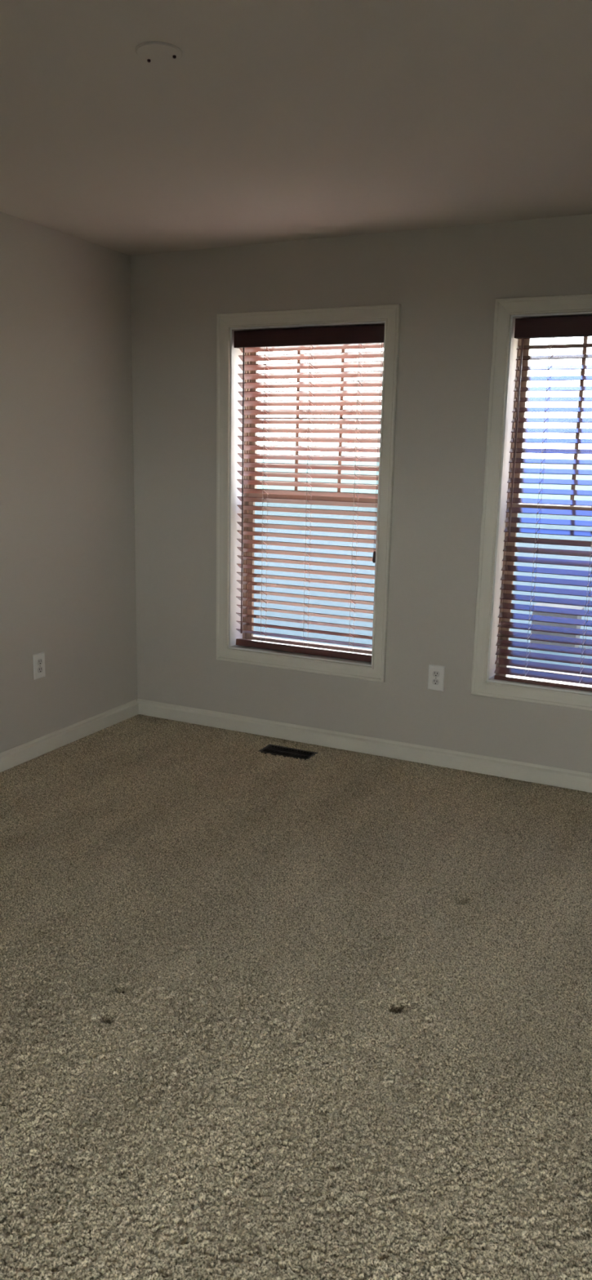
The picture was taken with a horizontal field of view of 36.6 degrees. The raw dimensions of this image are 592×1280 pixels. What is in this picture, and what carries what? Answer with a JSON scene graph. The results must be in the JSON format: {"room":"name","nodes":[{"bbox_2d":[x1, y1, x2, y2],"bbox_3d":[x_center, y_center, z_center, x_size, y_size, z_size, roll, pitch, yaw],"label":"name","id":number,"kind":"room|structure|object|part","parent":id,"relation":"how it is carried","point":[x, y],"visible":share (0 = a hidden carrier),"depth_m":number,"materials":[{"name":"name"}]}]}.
{"room":"empty bedroom","nodes":[
{"label":"empty bedroom","id":0,"kind":"room"},
{"bbox_2d":[0,211,137,752],"bbox_3d":[-2.143,-0.287,2.502,0.200,2.890,5.400,7,13,25],"label":"wall","id":1,"kind":"structure","parent":0,"point":[68,548],"depth_m":4.32,"materials":[{"name":"beige paint"}]},
{"bbox_2d":[32,652,45,679],"bbox_3d":[-1.232,0.125,4.298,0.009,0.123,0.078,7,13,25],"label":"wall outlet","id":2,"kind":"object","parent":1,"relation":"attached to","point":[38,659],"visible":1,"depth_m":4.29,"materials":[{"name":"white plastic"}]},
{"bbox_2d":[37,658,42,665],"bbox_3d":[-1.228,0.106,4.293,0.002,0.028,0.034,7,13,25],"label":"receptacle","id":3,"kind":"object","parent":2,"relation":"attached to","point":[39,660],"depth_m":4.29,"materials":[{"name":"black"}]},
{"bbox_2d":[37,666,43,673],"bbox_3d":[-1.229,0.144,4.301,0.002,0.028,0.034,7,13,25],"label":"receptacle","id":4,"kind":"object","parent":2,"relation":"attached to","point":[40,669],"depth_m":4.30,"materials":[{"name":"white plastic"}]},
{"bbox_2d":[0,699,138,772],"bbox_3d":[-2.029,0.837,2.774,0.018,0.084,5.181,7,13,25],"label":"baseboard","id":5,"kind":"structure","parent":1,"relation":"attached to","point":[10,758],"depth_m":4.51,"materials":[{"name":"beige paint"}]},
{"bbox_2d":[0,714,591,1279],"bbox_3d":[0.013,1.137,1.836,4.550,0.045,5.200,7,13,25],"label":"floor","id":6,"kind":"structure","parent":0,"point":[327,1015],"depth_m":2.40,"materials":[{"name":"beige carpet"}]},
{"bbox_2d":[257,744,318,759],"bbox_3d":[-0.041,0.620,4.500,0.274,0.120,0.128,7,13,25],"label":"floor vent","id":7,"kind":"object","parent":6,"relation":"in","point":[273,749],"visible":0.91,"depth_m":4.50,"materials":[{"name":"black metal"}]},
{"bbox_2d":[0,0,591,255],"bbox_3d":[0.065,-1.363,1.308,4.550,0.200,5.200,7,13,25],"label":"ceiling","id":8,"kind":"structure","parent":0,"point":[275,121],"depth_m":2.63,"materials":[{"name":"beige paint"}]},
{"bbox_2d":[135,41,182,63],"bbox_3d":[-0.340,-1.459,2.226,0.116,0.010,0.116,7,13,25],"label":"cover plate","id":9,"kind":"object","parent":8,"relation":"attached to","point":[150,51],"visible":1,"depth_m":2.22,"materials":[{"name":"beige paint"}]},
{"bbox_2d":[130,213,591,792],"bbox_3d":[1.215,-0.526,3.967,4.950,2.890,0.200,7,13,25],"label":"wall","id":10,"kind":"structure","parent":0,"point":[446,282],"depth_m":4.24,"materials":[{"name":"beige paint"}]},
{"bbox_2d":[216,303,400,682],"bbox_3d":[0.069,-0.721,4.490,0.952,1.753,0.234,7,13,25],"label":"window","id":11,"kind":"structure","parent":10,"relation":"in","point":[228,359],"depth_m":4.48,"materials":[{"name":"beige paint"}]},
{"bbox_3d":[0.118,-1.106,4.498,0.780,0.823,0.021,7,13,25],"label":"sash","id":12,"kind":"part","parent":11,"relation":"part of","materials":[{"name":"brown plastic"}]},
{"bbox_3d":[0.101,-0.734,4.556,0.816,1.618,0.070,7,13,25],"label":"frame","id":13,"kind":"part","parent":11,"relation":"part of","materials":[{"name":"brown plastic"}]},
{"bbox_2d":[234,324,384,662],"bbox_3d":[0.050,-0.710,4.441,0.788,1.598,0.077,7,13,25],"label":"window blind","id":14,"kind":"object","parent":11,"relation":"attached to","point":[366,336],"visible":0.95,"depth_m":4.41,"materials":[{"name":"brown wood"}]},
{"bbox_3d":[-0.155,-0.721,4.551,0.007,1.552,0.048,8,14,30],"label":"ladder cord","id":15,"kind":"part","parent":14,"relation":"part of","materials":[{"name":"beige plastic"}]},
{"bbox_3d":[0.038,0.051,4.611,0.772,0.034,0.050,7,5,25],"label":"rail","id":16,"kind":"part","parent":14,"relation":"part of","materials":[{"name":"brown wood"}]},
{"bbox_3d":[0.066,-0.694,4.447,0.007,1.552,0.048,8,14,30],"label":"ladder cord","id":17,"kind":"part","parent":14,"relation":"part of","materials":[{"name":"beige plastic"}]},
{"bbox_3d":[0.293,-0.667,4.340,0.007,1.552,0.048,8,14,30],"label":"ladder cord","id":18,"kind":"part","parent":14,"relation":"part of","materials":[{"name":"beige plastic"}]},
{"bbox_3d":[0.388,-0.901,4.209,0.008,0.990,0.002,7,13,25],"label":"lift cord","id":19,"kind":"part","parent":14,"relation":"part of","materials":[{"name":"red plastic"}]},
{"bbox_3d":[0.110,-0.348,4.674,0.780,0.771,0.007,7,13,25],"label":"screen frame","id":20,"kind":"part","parent":11,"relation":"part of","materials":[{"name":"white plastic"}]},
{"bbox_3d":[0.091,-0.348,4.633,0.780,0.795,0.026,7,13,25],"label":"sash","id":21,"kind":"part","parent":11,"relation":"part of","materials":[{"name":"brown plastic"}]},
{"bbox_2d":[136,698,591,792],"bbox_3d":[1.144,0.621,4.109,4.550,0.084,0.018,7,13,25],"label":"baseboard","id":22,"kind":"structure","parent":10,"relation":"attached to","point":[506,768],"depth_m":4.45,"materials":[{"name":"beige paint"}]},
{"bbox_2d":[427,664,444,691],"bbox_3d":[0.667,0.181,4.262,0.078,0.123,0.009,7,13,25],"label":"wall outlet","id":23,"kind":"object","parent":10,"relation":"attached to","point":[436,673],"visible":1,"depth_m":4.26,"materials":[{"name":"white plastic"}]},
{"bbox_2d":[431,679,439,684],"bbox_3d":[0.665,0.200,4.263,0.034,0.028,0.002,7,13,25],"label":"receptacle","id":24,"kind":"object","parent":23,"relation":"attached to","point":[434,682],"depth_m":4.26,"materials":[{"name":"white plastic"}]},
{"bbox_2d":[432,671,439,676],"bbox_3d":[0.666,0.162,4.255,0.034,0.028,0.002,7,13,25],"label":"receptacle","id":25,"kind":"object","parent":23,"relation":"attached to","point":[435,673],"depth_m":4.25,"materials":[{"name":"white plastic"}]},
{"bbox_2d":[470,293,591,711],"bbox_3d":[1.312,-0.572,3.906,0.952,1.753,0.234,7,13,25],"label":"window","id":26,"kind":"structure","parent":10,"relation":"in","point":[504,353],"depth_m":4.01,"materials":[{"name":"beige paint"}]},
{"bbox_3d":[1.344,-0.585,3.971,0.816,1.618,0.070,7,13,25],"label":"frame","id":27,"kind":"part","parent":26,"relation":"part of","materials":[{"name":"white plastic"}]},
{"bbox_2d":[493,315,591,691],"bbox_3d":[1.293,-0.560,3.856,0.788,1.599,0.077,7,13,25],"label":"window blind","id":28,"kind":"object","parent":26,"relation":"attached to","point":[550,327],"visible":1,"depth_m":3.96,"materials":[{"name":"brown wood"}]},
{"bbox_3d":[1.079,-0.567,3.972,0.007,1.556,0.051,9,14,34],"label":"ladder cord","id":29,"kind":"part","parent":28,"relation":"part of","materials":[{"name":"fabric"}]},
{"bbox_3d":[1.281,0.210,4.028,0.772,0.018,0.050,7,16,25],"label":"rail","id":30,"kind":"part","parent":28,"relation":"part of","materials":[{"name":"brown wood"}]},
{"bbox_3d":[1.295,-0.541,3.870,0.007,1.556,0.051,9,14,34],"label":"ladder cord","id":31,"kind":"part","parent":28,"relation":"part of","materials":[{"name":"brown fabric"}]},
{"bbox_3d":[1.334,-0.199,4.048,0.780,0.795,0.026,7,13,25],"label":"sash","id":32,"kind":"part","parent":26,"relation":"part of","materials":[{"name":"brown plastic"}]},
{"bbox_3d":[1.353,-0.199,4.089,0.780,0.771,0.007,7,13,25],"label":"screen frame","id":33,"kind":"part","parent":26,"relation":"part of","materials":[{"name":"brown plastic"}]},
{"bbox_3d":[1.362,-0.956,3.913,0.780,0.823,0.021,7,13,25],"label":"sash","id":34,"kind":"part","parent":26,"relation":"part of","materials":[{"name":"brown plastic"}]},
{"label":"outside","id":35,"kind":"structure","parent":0,"visible":0},
{"bbox_2d":[253,458,591,675],"bbox_3d":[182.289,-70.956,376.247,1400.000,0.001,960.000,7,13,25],"label":"ground","id":36,"kind":"structure","parent":35,"point":[555,466],"depth_m":39.46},
{"bbox_2d":[530,602,584,648],"bbox_3d":[6.360,-0.318,21.868,1.140,1.000,0.800,7,13,25],"label":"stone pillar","id":37,"kind":"structure","parent":36,"relation":"on","point":[535,613],"depth_m":21.61,"materials":[{"name":"grey"}]}
]}

